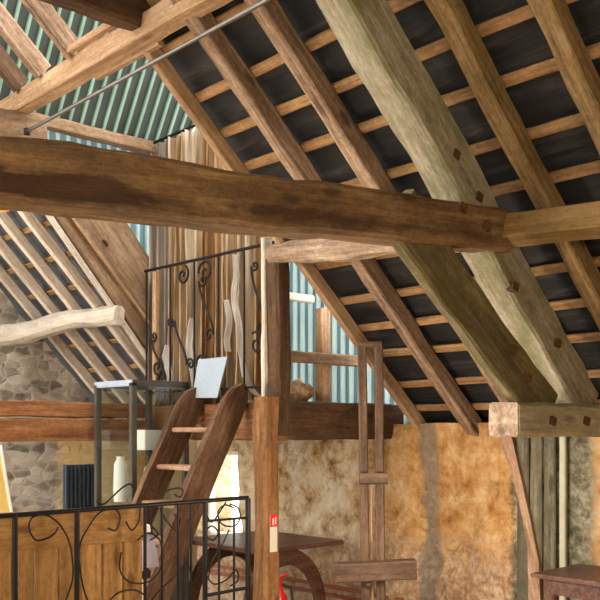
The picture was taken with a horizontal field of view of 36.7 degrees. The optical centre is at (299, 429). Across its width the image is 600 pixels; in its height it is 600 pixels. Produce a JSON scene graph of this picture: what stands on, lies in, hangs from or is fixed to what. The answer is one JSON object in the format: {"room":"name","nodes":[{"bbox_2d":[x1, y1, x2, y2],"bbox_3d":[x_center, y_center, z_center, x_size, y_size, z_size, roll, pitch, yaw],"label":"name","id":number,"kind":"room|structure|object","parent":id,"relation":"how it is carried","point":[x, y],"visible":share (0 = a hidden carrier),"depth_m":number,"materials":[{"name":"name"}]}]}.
{"room":"farm building","nodes":[
{"label":"farm building","id":0,"kind":"room"},
{"bbox_2d":[0,289,144,511],"bbox_3d":[-2.868,-1.065,8.405,4.700,5.330,0.519,0,0,-42],"label":"wall","id":1,"kind":"structure","parent":0,"point":[32,371],"depth_m":8.49,"materials":[{"name":"grey stone"}]},
{"bbox_2d":[0,305,124,345],"bbox_3d":[-2.082,-0.889,7.773,1.634,0.251,0.156,0,0,40],"label":"far purlin","id":2,"kind":"object","parent":1,"relation":"attached to","point":[27,332],"visible":1,"depth_m":7.69,"materials":[{"name":"beige wood"}]},
{"bbox_2d":[0,211,144,419],"bbox_3d":[-2.733,-1.923,7.539,3.602,3.780,1.980,0,0,-42],"label":"ceiling","id":3,"kind":"structure","parent":0,"point":[17,219],"depth_m":7.97,"materials":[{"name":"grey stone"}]},
{"bbox_2d":[26,281,93,299],"bbox_3d":[-2.090,-1.194,7.788,0.039,0.040,1.480,0,0,-42],"label":"batten","id":4,"kind":"object","parent":3,"relation":"attached to","point":[70,287],"visible":0.34,"depth_m":7.81,"materials":[{"name":"brown wood"}]},
{"bbox_2d":[0,0,193,145],"bbox_3d":[-1.777,-3.030,6.419,2.933,1.484,0.970,0,0,-42],"label":"sheet","id":5,"kind":"object","parent":3,"relation":"attached to","point":[142,106],"visible":0.4,"depth_m":7.07,"materials":[{"name":"green metal"}]},
{"bbox_2d":[32,112,156,154],"bbox_3d":[-1.697,-2.329,7.063,1.300,0.099,0.109,0,0,-42],"label":"beam","id":6,"kind":"structure","parent":5,"relation":"attached to","point":[62,126],"depth_m":7.13,"materials":[{"name":"brown wood"}]},
{"bbox_2d":[153,125,194,143],"bbox_3d":[-0.652,-2.365,6.853,0.024,0.024,1.800,0,0,-42],"label":"curtain rod","id":7,"kind":"object","parent":6,"relation":"attached to","point":[191,126],"visible":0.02,"depth_m":7.23,"materials":[{"name":"black metal"}]},
{"bbox_2d":[147,139,168,405],"bbox_3d":[-1.127,-1.265,7.397,0.170,2.170,0.309,0,0,-42],"label":"plank","id":8,"kind":"object","parent":7,"relation":"hanging from","point":[158,235],"visible":0.39,"depth_m":7.39,"materials":[{"name":"brown wood"}]},
{"bbox_2d":[166,132,185,405],"bbox_3d":[-0.960,-1.265,7.219,0.168,2.170,0.261,0,0,-42],"label":"plank","id":9,"kind":"object","parent":7,"relation":"hanging from","point":[176,146],"visible":0.48,"depth_m":7.20,"materials":[{"name":"brown wood"}]},
{"bbox_2d":[162,345,174,390],"bbox_3d":[-1.050,-0.488,7.188,0.057,0.376,0.146,0,0,-42],"label":"lining","id":10,"kind":"object","parent":9,"relation":"attached to","point":[165,357],"visible":0.69,"depth_m":7.19,"materials":[{"name":"beige wood"}]},
{"bbox_2d":[185,126,201,388],"bbox_3d":[-0.810,-1.265,7.059,0.160,2.170,0.228,0,0,-42],"label":"plank","id":11,"kind":"object","parent":7,"relation":"hanging from","point":[193,139],"visible":0.27,"depth_m":7.04,"materials":[{"name":"brown wood"}]},
{"bbox_2d":[186,318,195,386],"bbox_3d":[-0.836,-0.560,6.954,0.060,0.600,0.153,0,0,-42],"label":"lining","id":12,"kind":"object","parent":11,"relation":"attached to","point":[189,340],"visible":0.59,"depth_m":6.96,"materials":[{"name":"beige wood"}]},
{"bbox_2d":[200,136,221,403],"bbox_3d":[-0.661,-1.265,6.896,0.159,2.170,0.266,0,0,-42],"label":"plank","id":13,"kind":"object","parent":7,"relation":"hanging from","point":[210,241],"visible":0.39,"depth_m":6.89,"materials":[{"name":"brown wood"}]},
{"bbox_2d":[45,215,148,360],"bbox_3d":[-1.571,-1.204,7.259,1.536,1.779,0.106,0,0,-42],"label":"beam","id":14,"kind":"structure","parent":3,"relation":"attached to","point":[81,250],"depth_m":7.19,"materials":[{"name":"brown wood"}]},
{"bbox_2d":[47,130,149,255],"bbox_3d":[-1.237,-1.450,7.600,2.424,1.800,0.033,0,0,-42],"label":"sheet","id":15,"kind":"object","parent":14,"relation":"attached to","point":[141,232],"visible":0.02,"depth_m":7.37,"materials":[{"name":"metal"}]},
{"bbox_2d":[71,218,151,326],"bbox_3d":[-1.510,-1.315,7.201,0.867,1.039,0.069,0,0,-42],"label":"panel","id":16,"kind":"object","parent":14,"relation":"attached to","point":[115,244],"visible":0.77,"depth_m":7.28,"materials":[{"name":"brown wood"}]},
{"bbox_2d":[199,592,230,599],"bbox_3d":[-1.107,1.650,2.917,9.500,0.100,11.000,0,0,-42],"label":"floor","id":17,"kind":"structure","parent":0,"point":[200,595],"depth_m":8.59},
{"bbox_2d":[0,445,12,512],"bbox_3d":[-2.066,0.850,5.728,0.874,1.503,0.045,0,0,-42],"label":"board","id":18,"kind":"object","parent":17,"relation":"on","point":[5,498],"visible":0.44,"depth_m":5.85,"materials":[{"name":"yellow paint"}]},
{"bbox_2d":[0,508,142,599],"bbox_3d":[-1.427,1.018,4.870,1.360,1.165,0.036,0,0,-42],"label":"wooden cabinet","id":19,"kind":"object","parent":17,"relation":"on","point":[45,566],"depth_m":5.01,"materials":[{"name":"brown wood"}]},
{"bbox_2d":[63,464,93,508],"bbox_3d":[-1.778,0.940,7.345,0.300,1.320,0.055,0,0,-42],"label":"panel","id":20,"kind":"object","parent":17,"relation":"on","point":[78,480],"visible":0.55,"depth_m":7.31,"materials":[{"name":"black metal"}]},
{"bbox_2d":[0,483,250,599],"bbox_3d":[-1.056,0.950,5.020,2.011,1.300,0.037,0,0,-42],"label":"iron railing","id":21,"kind":"object","parent":17,"relation":"on","point":[76,566],"visible":1,"depth_m":5.25,"materials":[{"name":"black metal"}]},
{"bbox_2d":[94,379,188,599],"bbox_3d":[-1.209,0.618,6.899,0.504,1.965,0.544,0,0,-42],"label":"display case","id":22,"kind":"object","parent":17,"relation":"on","point":[132,385],"visible":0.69,"depth_m":6.85,"materials":[{"name":"grey metal"}]},
{"bbox_2d":[113,456,127,501],"bbox_3d":[-1.360,0.371,6.857,0.110,0.340,0.110,0,0,-42],"label":"vase","id":23,"kind":"object","parent":22,"relation":"on","point":[120,478],"visible":0.97,"depth_m":6.81,"materials":[{"name":"ceramic"}]},
{"bbox_2d":[137,430,161,449],"bbox_3d":[-1.161,0.076,6.943,0.210,0.152,0.220,0,0,-42],"label":"carton","id":24,"kind":"object","parent":22,"relation":"on","point":[146,439],"visible":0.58,"depth_m":6.83,"materials":[{"name":"cardboard"}]},
{"bbox_2d":[142,524,158,599],"bbox_3d":[-0.967,1.085,5.509,0.225,1.030,0.220,0,0,-42],"label":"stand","id":25,"kind":"object","parent":17,"relation":"on","point":[152,558],"visible":0.23,"depth_m":5.48,"materials":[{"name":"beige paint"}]},
{"bbox_2d":[153,441,196,579],"bbox_3d":[-1.078,0.850,7.727,0.470,1.500,0.025,0,0,-42],"label":"wall","id":26,"kind":"structure","parent":17,"relation":"on","point":[176,481],"depth_m":7.72,"materials":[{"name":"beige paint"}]},
{"bbox_2d":[131,383,247,599],"bbox_3d":[-0.966,0.657,6.275,1.100,1.975,0.590,0,0,-42],"label":"ladder","id":27,"kind":"object","parent":17,"relation":"on","point":[219,434],"visible":0.7,"depth_m":6.27,"materials":[{"name":"brown wood"}]},
{"bbox_2d":[194,356,227,397],"bbox_3d":[-0.664,-0.383,6.667,0.042,0.299,0.388,0,0,-42],"label":"notice board","id":28,"kind":"object","parent":27,"relation":"on","point":[210,371],"visible":1,"depth_m":6.66,"materials":[{"name":"white paper"}]},
{"bbox_2d":[253,396,279,599],"bbox_3d":[-0.224,0.690,5.998,0.150,1.820,0.155,0,0,-42],"label":"support post","id":29,"kind":"object","parent":17,"relation":"on","point":[266,408],"visible":0.98,"depth_m":5.94,"materials":[{"name":"brown wood"}]},
{"bbox_2d":[270,514,277,551],"bbox_3d":[-0.172,0.677,5.938,0.062,0.245,0.010,0,0,-42],"label":"safety sign","id":30,"kind":"object","parent":29,"relation":"attached to","point":[273,518],"visible":1,"depth_m":5.94,"materials":[{"name":"red plastic"}]},
{"bbox_2d":[261,237,291,435],"bbox_3d":[-0.160,-0.631,6.127,0.169,1.342,0.160,-1,-1,-42],"label":"post","id":31,"kind":"object","parent":29,"relation":"on","point":[275,277],"visible":0.83,"depth_m":6.08,"materials":[{"name":"brown wood"}]},
{"bbox_2d":[290,292,314,303],"bbox_3d":[-0.073,-0.960,6.515,0.440,0.055,0.050,0,0,-42],"label":"bar","id":32,"kind":"object","parent":31,"relation":"attached to","point":[295,297],"visible":0.5,"depth_m":6.57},
{"bbox_2d":[264,239,457,262],"bbox_3d":[0.392,-1.081,5.354,0.182,0.300,1.728,0,0,-42],"label":"side purlin","id":33,"kind":"object","parent":31,"relation":"on","point":[309,250],"visible":0.44,"depth_m":5.57,"materials":[{"name":"brown wood"}]},
{"bbox_2d":[189,531,343,599],"bbox_3d":[-0.324,1.222,6.983,0.920,0.755,0.950,0,0,-42],"label":"table","id":34,"kind":"object","parent":17,"relation":"on","point":[290,545],"visible":0.56,"depth_m":6.88,"materials":[{"name":"brown wood"}]},
{"bbox_2d":[279,573,293,599],"bbox_3d":[-0.137,1.297,6.294,0.159,0.607,0.132,0,0,-42],"label":"fire extinguisher","id":35,"kind":"object","parent":17,"relation":"on","point":[283,596],"visible":0.45,"depth_m":6.27,"materials":[{"name":"red metal"}]},
{"bbox_2d":[334,341,416,599],"bbox_3d":[0.491,0.502,5.972,0.600,2.185,0.530,0,0,0],"label":"easel","id":36,"kind":"object","parent":17,"relation":"on","point":[366,571],"visible":1,"depth_m":5.97,"materials":[{"name":"brown wood"}]},
{"bbox_2d":[334,563,416,582],"bbox_3d":[0.491,0.922,5.862,0.531,0.115,0.025,-3,0,0],"label":"tray","id":37,"kind":"object","parent":36,"relation":"on","point":[344,572],"depth_m":5.85,"materials":[{"name":"brown wood"}]},
{"bbox_2d":[334,558,416,566],"bbox_3d":[0.491,0.873,5.917,0.531,0.028,0.130,-3,0,0],"label":"tray","id":38,"kind":"object","parent":36,"relation":"on","point":[365,562],"depth_m":5.86,"materials":[{"name":"brown wood"}]},
{"bbox_2d":[530,564,599,599],"bbox_3d":[1.910,1.224,5.197,0.550,0.751,1.000,0,0,-42],"label":"table","id":39,"kind":"object","parent":17,"relation":"on","point":[580,581],"visible":1,"depth_m":5.28,"materials":[{"name":"brown wood"}]},
{"bbox_2d":[162,0,599,422],"bbox_3d":[1.347,-2.463,2.666,6.161,5.554,7.120,0,0,-42],"label":"ceiling","id":40,"kind":"structure","parent":0,"point":[546,98],"depth_m":4.97,"materials":[{"name":"fabric"}]},
{"bbox_2d":[189,422,599,599],"bbox_3d":[2.186,0.767,5.755,0.610,1.666,10.550,0,0,-42],"label":"wall","id":41,"kind":"structure","parent":0,"point":[450,493],"depth_m":6.79,"materials":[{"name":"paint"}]},
{"bbox_2d":[208,451,237,534],"bbox_3d":[-0.633,0.635,8.901,0.070,0.890,0.860,0,0,-42],"label":"window","id":42,"kind":"structure","parent":41,"relation":"in","point":[211,506],"depth_m":9.16,"materials":[{"name":"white glass"}]},
{"bbox_2d":[210,570,360,599],"bbox_3d":[-0.330,1.360,8.095,0.034,0.034,3.300,0,0,-42],"label":"pipe","id":43,"kind":"object","parent":41,"relation":"attached to","point":[327,594],"visible":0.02,"depth_m":7.69,"materials":[{"name":"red metal"}]},
{"bbox_2d":[197,561,403,599],"bbox_3d":[-0.330,1.290,8.095,0.034,0.034,3.300,0,0,-42],"label":"pipe","id":44,"kind":"object","parent":41,"relation":"attached to","point":[330,586],"visible":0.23,"depth_m":7.49,"materials":[{"name":"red metal"}]},
{"bbox_2d":[287,401,403,439],"bbox_3d":[0.298,-0.066,6.718,1.340,0.281,0.119,0,0,-42],"label":"cross beam","id":45,"kind":"structure","parent":41,"relation":"on","point":[309,420],"depth_m":6.60,"materials":[{"name":"brown wood"}]},
{"bbox_2d":[153,402,286,440],"bbox_3d":[-0.640,-0.061,6.810,0.108,0.279,1.520,0,0,-42],"label":"beam","id":46,"kind":"structure","parent":45,"relation":"attached to","point":[161,414],"depth_m":6.80,"materials":[{"name":"brown wood"}]},
{"bbox_2d":[0,418,144,441],"bbox_3d":[-2.298,0.001,6.409,2.850,0.183,0.162,0,0,-42],"label":"beam","id":47,"kind":"structure","parent":46,"relation":"attached to","point":[11,429],"depth_m":6.78,"materials":[{"name":"brown wood"}]},
{"bbox_2d":[0,401,144,417],"bbox_3d":[-2.310,-0.149,6.422,2.850,0.133,0.138,0,0,-42],"label":"beam","id":48,"kind":"structure","parent":47,"relation":"on","point":[55,409],"depth_m":6.83,"materials":[{"name":"brown wood"}]},
{"bbox_2d":[144,241,274,403],"bbox_3d":[-0.720,-0.751,6.764,0.024,1.102,1.600,0,0,-42],"label":"balustrade","id":49,"kind":"object","parent":48,"relation":"on","point":[170,320],"visible":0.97,"depth_m":6.84,"materials":[{"name":"black metal"}]},
{"bbox_2d":[152,271,159,404],"bbox_3d":[-1.166,-0.740,7.327,0.050,1.079,0.050,0,0,-42],"label":"post","id":50,"kind":"object","parent":46,"relation":"on","point":[155,275],"visible":0.87,"depth_m":7.31,"materials":[{"name":"brown wood"}]},
{"bbox_2d":[235,235,254,399],"bbox_3d":[-0.382,-1.150,6.582,0.185,1.900,0.229,0,0,-42],"label":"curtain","id":51,"kind":"object","parent":46,"relation":"on","point":[242,240],"visible":0.3,"depth_m":6.56,"materials":[{"name":"brown wood"}]},
{"bbox_2d":[220,163,236,400],"bbox_3d":[-0.510,-1.190,6.738,0.161,2.020,0.216,0,0,-42],"label":"board","id":52,"kind":"object","parent":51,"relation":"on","point":[228,242],"visible":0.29,"depth_m":6.71,"materials":[{"name":"brown wood"}]},
{"bbox_2d":[224,300,232,351],"bbox_3d":[-0.527,-0.761,6.618,0.058,0.382,0.074,0,0,-42],"label":"plank","id":53,"kind":"object","parent":52,"relation":"attached to","point":[228,311],"visible":1,"depth_m":6.61,"materials":[{"name":"beige wood"}]},
{"bbox_2d":[231,254,260,396],"bbox_3d":[-0.365,-0.749,6.439,0.060,1.037,0.339,0,0,-42],"label":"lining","id":54,"kind":"object","parent":51,"relation":"attached to","point":[234,290],"visible":0.84,"depth_m":6.52,"materials":[{"name":"beige wood"}]},
{"bbox_2d":[254,236,278,396],"bbox_3d":[-0.238,-1.100,6.431,0.124,1.800,0.242,0,0,-42],"label":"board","id":55,"kind":"object","parent":46,"relation":"on","point":[257,239],"visible":0.16,"depth_m":6.46,"materials":[{"name":"brown wood"}]},
{"bbox_2d":[289,262,411,424],"bbox_3d":[0.284,-0.925,7.702,0.038,1.850,1.992,0,0,-42],"label":"sheet","id":56,"kind":"object","parent":41,"relation":"on","point":[344,379],"visible":0.13,"depth_m":7.89,"materials":[{"name":"metal"}]},
{"bbox_2d":[499,437,542,599],"bbox_3d":[1.493,0.728,6.106,0.030,1.360,0.347,0,0,-42],"label":"plank","id":57,"kind":"object","parent":41,"relation":"attached to","point":[535,592],"visible":1,"depth_m":6.06,"materials":[{"name":"brown wood"}]},
{"bbox_2d":[517,437,556,599],"bbox_3d":[1.583,0.800,6.051,0.036,1.600,0.304,0,0,-42],"label":"boards","id":58,"kind":"object","parent":41,"relation":"attached to","point":[543,450],"visible":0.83,"depth_m":6.03,"materials":[{"name":"brown wood"}]},
{"bbox_2d":[489,402,599,437],"bbox_3d":[1.675,-0.055,5.256,1.678,0.193,0.211,0,0,-42],"label":"beam","id":59,"kind":"structure","parent":41,"relation":"attached to","point":[506,419],"depth_m":4.78,"materials":[{"name":"brown wood"}]},
{"bbox_2d":[316,0,598,404],"bbox_3d":[0.732,-1.275,4.471,2.612,2.464,0.214,0,0,-43],"label":"rafter","id":60,"kind":"object","parent":59,"relation":"on","point":[376,46],"visible":0.85,"depth_m":4.35,"materials":[{"name":"brown wood"}]},
{"bbox_2d":[0,0,232,113],"bbox_3d":[-0.652,-2.264,4.849,0.198,0.190,4.240,0,0,-42],"label":"wooden beam","id":61,"kind":"structure","parent":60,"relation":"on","point":[106,55],"depth_m":5.35,"materials":[{"name":"brown wood"}]},
{"bbox_2d":[0,44,28,92],"bbox_3d":[-2.469,-3.039,5.653,1.634,1.491,0.063,0,0,-42],"label":"rafter","id":62,"kind":"object","parent":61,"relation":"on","point":[12,75],"visible":1,"depth_m":6.10,"materials":[{"name":"brown wood"}]},
{"bbox_2d":[0,108,47,138],"bbox_3d":[-1.983,-2.075,6.249,0.476,0.267,0.108,0,0,-43],"label":"block","id":63,"kind":"object","parent":61,"relation":"attached to","point":[13,123],"visible":0.53,"depth_m":6.23,"materials":[{"name":"brown wood"}]},
{"bbox_2d":[0,2,50,78],"bbox_3d":[-2.253,-3.039,5.417,1.633,1.485,0.063,0,0,-42],"label":"rafter","id":64,"kind":"object","parent":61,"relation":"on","point":[11,32],"visible":1,"depth_m":5.81,"materials":[{"name":"brown wood"}]},
{"bbox_2d":[20,0,77,58],"bbox_3d":[-1.969,-3.039,5.108,1.632,1.488,0.063,0,0,-42],"label":"rafter","id":65,"kind":"object","parent":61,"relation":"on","point":[46,16],"visible":0.87,"depth_m":5.50,"materials":[{"name":"brown wood"}]},
{"bbox_2d":[40,0,150,30],"bbox_3d":[-1.501,-2.344,4.535,1.900,0.212,0.135,0,0,-42],"label":"collar","id":66,"kind":"object","parent":61,"relation":"attached to","point":[123,14],"visible":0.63,"depth_m":4.92,"materials":[{"name":"brown wood"}]},
{"bbox_2d":[141,48,426,428],"bbox_3d":[-0.012,-1.163,6.014,2.707,2.452,0.057,0,0,-42],"label":"rafter","id":67,"kind":"object","parent":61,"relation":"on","point":[164,68],"visible":0.59,"depth_m":6.00,"materials":[{"name":"brown wood"}]},
{"bbox_2d":[147,0,160,6],"bbox_3d":[0.208,-2.381,3.914,0.056,0.053,3.500,0,0,-42],"label":"batten","id":68,"kind":"object","parent":67,"relation":"attached to","point":[151,3],"visible":0.18,"depth_m":5.03,"materials":[{"name":"brown wood"}]},
{"bbox_2d":[341,113,584,186],"bbox_3d":[0.970,-1.451,4.610,0.057,0.065,3.500,0,0,-42],"label":"batten","id":69,"kind":"object","parent":67,"relation":"attached to","point":[575,120],"visible":0.28,"depth_m":4.57,"materials":[{"name":"brown wood"}]},
{"bbox_2d":[338,256,599,304],"bbox_3d":[1.424,-0.899,5.025,0.057,0.064,3.500,0,0,-42],"label":"batten","id":70,"kind":"object","parent":67,"relation":"attached to","point":[560,267],"visible":0.4,"depth_m":5.75,"materials":[{"name":"brown wood"}]},
{"bbox_2d":[397,369,599,387],"bbox_3d":[1.878,-0.345,5.439,0.058,0.068,3.500,0,0,-42],"label":"batten","id":71,"kind":"object","parent":67,"relation":"attached to","point":[592,373],"visible":0.36,"depth_m":6.25,"materials":[{"name":"brown wood"}]},
{"bbox_2d":[414,399,599,410],"bbox_3d":[2.024,-0.169,5.573,0.057,0.054,3.500,0,0,-42],"label":"batten","id":72,"kind":"object","parent":67,"relation":"attached to","point":[477,406],"visible":0.27,"depth_m":6.63,"materials":[{"name":"brown wood"}]},
{"bbox_2d":[170,0,482,436],"bbox_3d":[-0.035,-1.585,5.321,3.800,3.432,0.113,0,0,-42],"label":"rafter","id":73,"kind":"object","parent":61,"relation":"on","point":[239,78],"visible":0.79,"depth_m":5.31,"materials":[{"name":"brown wood"}]},
{"bbox_2d":[243,42,599,170],"bbox_3d":[0.806,-1.651,4.460,0.057,0.068,3.500,0,0,-43],"label":"batten","id":74,"kind":"object","parent":73,"relation":"attached to","point":[548,66],"visible":0.56,"depth_m":4.48,"materials":[{"name":"brown wood"}]},
{"bbox_2d":[244,0,508,401],"bbox_3d":[0.273,-1.585,4.978,3.805,3.435,0.120,0,0,-42],"label":"rafter","id":75,"kind":"object","parent":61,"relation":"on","point":[271,17],"visible":0.39,"depth_m":4.80,"materials":[{"name":"brown wood"}]},
{"bbox_2d":[193,0,421,102],"bbox_3d":[0.516,-2.006,4.196,0.057,0.065,3.500,0,0,-42],"label":"batten","id":76,"kind":"object","parent":75,"relation":"attached to","point":[327,36],"visible":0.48,"depth_m":4.88,"materials":[{"name":"brown wood"}]},
{"bbox_2d":[218,0,578,137],"bbox_3d":[0.662,-1.828,4.329,0.056,0.054,3.500,0,0,-42],"label":"batten","id":77,"kind":"object","parent":75,"relation":"attached to","point":[524,13],"visible":0.62,"depth_m":4.38,"materials":[{"name":"brown wood"}]},
{"bbox_2d":[424,0,599,330],"bbox_3d":[0.912,-1.587,4.284,3.800,3.440,0.113,0,0,-42],"label":"rafter","id":78,"kind":"object","parent":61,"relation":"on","point":[453,18],"visible":0.88,"depth_m":4.33,"materials":[{"name":"brown wood"}]},
{"bbox_2d":[527,0,599,155],"bbox_3d":[1.204,-1.587,3.957,3.800,3.431,0.112,0,0,-42],"label":"rafter","id":79,"kind":"object","parent":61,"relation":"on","point":[578,72],"visible":1,"depth_m":3.90,"materials":[{"name":"brown wood"}]},
{"bbox_2d":[313,253,397,269],"bbox_3d":[1.260,-1.098,4.875,0.056,0.069,3.500,0,0,-43],"label":"batten","id":80,"kind":"object","parent":79,"relation":"attached to","point":[324,265],"visible":0.12,"depth_m":5.98,"materials":[{"name":"brown wood"}]},
{"bbox_3d":[0.592,-1.587,4.632,0.114,0.131,5.005,0,-42,48],"label":"rafter","id":81,"kind":"object","parent":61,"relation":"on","visible":0},
{"bbox_2d":[160,1,250,52],"bbox_3d":[0.352,-2.206,4.046,0.058,0.068,3.500,0,0,-43],"label":"batten","id":82,"kind":"object","parent":81,"relation":"attached to","point":[181,39],"visible":0.36,"depth_m":5.05,"materials":[{"name":"brown wood"}]},
{"bbox_2d":[357,298,586,331],"bbox_3d":[1.570,-0.722,5.158,0.057,0.054,3.500,0,0,-42],"label":"batten","id":83,"kind":"object","parent":81,"relation":"attached to","point":[570,303],"visible":0.42,"depth_m":5.90,"materials":[{"name":"brown wood"}]},
{"bbox_2d":[383,331,599,356],"bbox_3d":[1.714,-0.545,5.290,0.057,0.066,3.500,0,0,-43],"label":"batten","id":84,"kind":"object","parent":81,"relation":"attached to","point":[591,336],"visible":0.33,"depth_m":6.02,"materials":[{"name":"brown wood"}]},
{"bbox_2d":[489,160,599,196],"bbox_3d":[1.115,-1.275,4.743,0.056,0.054,3.500,0,0,-42],"label":"batten","id":85,"kind":"object","parent":81,"relation":"attached to","point":[589,168],"visible":0.24,"depth_m":4.52,"materials":[{"name":"brown wood"}]},
{"bbox_2d":[24,0,271,135],"bbox_3d":[-0.549,-2.049,4.753,0.048,0.047,3.961,0,0,-42],"label":"rod","id":86,"kind":"object","parent":60,"relation":"attached to","point":[260,3],"visible":1,"depth_m":5.03,"materials":[{"name":"metal"}]},
{"bbox_2d":[0,136,511,252],"bbox_3d":[-0.605,-0.850,3.183,4.418,0.561,0.187,0,0,-42],"label":"tie beam","id":87,"kind":"structure","parent":60,"relation":"attached to","point":[56,178],"depth_m":3.35,"materials":[{"name":"brown wood"}]},
{"bbox_2d":[502,201,599,247],"bbox_3d":[1.557,-0.970,4.063,0.163,0.263,1.511,0,0,-42],"label":"side purlin","id":88,"kind":"object","parent":60,"relation":"attached to","point":[575,222],"visible":0.96,"depth_m":4.37,"materials":[{"name":"brown wood"}]},
{"bbox_2d":[391,189,557,402],"bbox_3d":[0.897,-0.546,4.515,1.373,1.128,0.097,0,0,-43],"label":"brace","id":89,"kind":"object","parent":59,"relation":"on","point":[437,269],"visible":0.86,"depth_m":4.46,"materials":[{"name":"brown wood"}]},
{"bbox_2d":[559,436,566,599],"bbox_3d":[1.715,0.810,5.892,0.030,1.580,0.044,0,0,-42],"label":"batten","id":90,"kind":"object","parent":41,"relation":"attached to","point":[562,440],"visible":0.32,"depth_m":5.88,"materials":[{"name":"beige wood"}]},
{"bbox_3d":[-1.133,-0.085,8.892,1.080,0.130,1.940,0,0,-42],"label":"ceiling","id":91,"kind":"structure","parent":0,"visible":0},
{"bbox_2d":[0,265,126,419],"bbox_3d":[-2.550,-1.252,8.072,2.382,2.494,0.061,0,0,-42],"label":"rafter","id":92,"kind":"object","parent":91,"relation":"on","point":[6,280],"visible":0.62,"depth_m":8.33,"materials":[{"name":"brown wood"}]},
{"bbox_2d":[0,212,144,403],"bbox_3d":[-2.065,-1.253,7.540,2.384,2.496,0.060,0,0,-42],"label":"rafter","id":93,"kind":"object","parent":91,"relation":"on","point":[7,223],"visible":0.72,"depth_m":7.57,"materials":[{"name":"brown wood"}]},
{"bbox_2d":[86,364,138,372],"bbox_3d":[-1.647,-0.564,8.193,0.039,0.040,1.480,0,0,-42],"label":"batten","id":94,"kind":"object","parent":93,"relation":"attached to","point":[131,366],"visible":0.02,"depth_m":8.25,"materials":[{"name":"brown wood"}]},
{"bbox_2d":[105,390,128,394],"bbox_3d":[-1.499,-0.354,8.328,0.039,0.040,1.480,0,0,-42],"label":"batten","id":95,"kind":"object","parent":93,"relation":"attached to","point":[126,391],"visible":0.02,"depth_m":8.64,"materials":[{"name":"brown wood"}]},
{"bbox_2d":[0,236,144,420],"bbox_3d":[-2.307,-1.253,7.806,2.383,2.497,0.059,0,0,-42],"label":"rafter","id":96,"kind":"object","parent":91,"relation":"on","point":[6,252],"visible":0.68,"depth_m":7.91,"materials":[{"name":"brown wood"}]},
{"bbox_2d":[2,220,50,241],"bbox_3d":[-2.385,-1.614,7.519,0.039,0.040,1.480,0,0,-42],"label":"batten","id":97,"kind":"object","parent":96,"relation":"on","point":[46,223],"visible":0.52,"depth_m":7.32,"materials":[{"name":"brown wood"}]},
{"bbox_2d":[5,251,72,274],"bbox_3d":[-2.237,-1.404,7.653,0.039,0.040,1.480,0,0,-42],"label":"batten","id":98,"kind":"object","parent":96,"relation":"on","point":[50,259],"visible":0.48,"depth_m":7.66,"materials":[{"name":"brown wood"}]},
{"bbox_2d":[17,211,144,374],"bbox_3d":[-1.823,-1.252,7.274,2.382,2.494,0.060,0,0,-42],"label":"rafter","id":99,"kind":"object","parent":91,"relation":"on","point":[30,219],"visible":0.46,"depth_m":7.26,"materials":[{"name":"brown wood"}]},
{"bbox_2d":[67,338,118,348],"bbox_3d":[-1.794,-0.774,8.058,0.039,0.040,1.480,0,0,-42],"label":"batten","id":100,"kind":"object","parent":99,"relation":"attached to","point":[113,340],"visible":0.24,"depth_m":8.11,"materials":[{"name":"brown wood"}]},
{"bbox_3d":[-0.249,-0.185,7.302,1.120,0.030,1.480,0,0,-42],"label":"floor","id":101,"kind":"structure","parent":0,"visible":0},
{"bbox_2d":[290,379,314,401],"bbox_3d":[-0.018,-0.289,6.647,0.230,0.174,0.290,0,0,-42],"label":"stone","id":102,"kind":"object","parent":101,"relation":"on","point":[299,391],"visible":0.63,"depth_m":6.56,"materials":[{"name":"brown stone"}]},
{"bbox_2d":[315,308,330,401],"bbox_3d":[0.171,-0.550,6.724,0.105,0.700,0.073,0,0,-42],"label":"stud","id":103,"kind":"object","parent":101,"relation":"on","point":[322,328],"visible":0.84,"depth_m":6.69,"materials":[{"name":"brown wood"}]},
{"bbox_2d":[291,350,357,366],"bbox_3d":[0.138,-0.524,6.626,0.980,0.090,0.044,0,0,-42],"label":"rail","id":104,"kind":"object","parent":103,"relation":"attached to","point":[331,359],"visible":0.66,"depth_m":6.64,"materials":[{"name":"brown wood"}]},
{"label":"outside","id":105,"kind":"structure","parent":0,"visible":0},
{"bbox_2d":[232,461,241,531],"bbox_3d":[0.000,1.770,0.000,80.000,0.100,80.000,0,0,-42],"label":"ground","id":106,"kind":"structure","parent":105,"point":[235,480],"depth_m":24.90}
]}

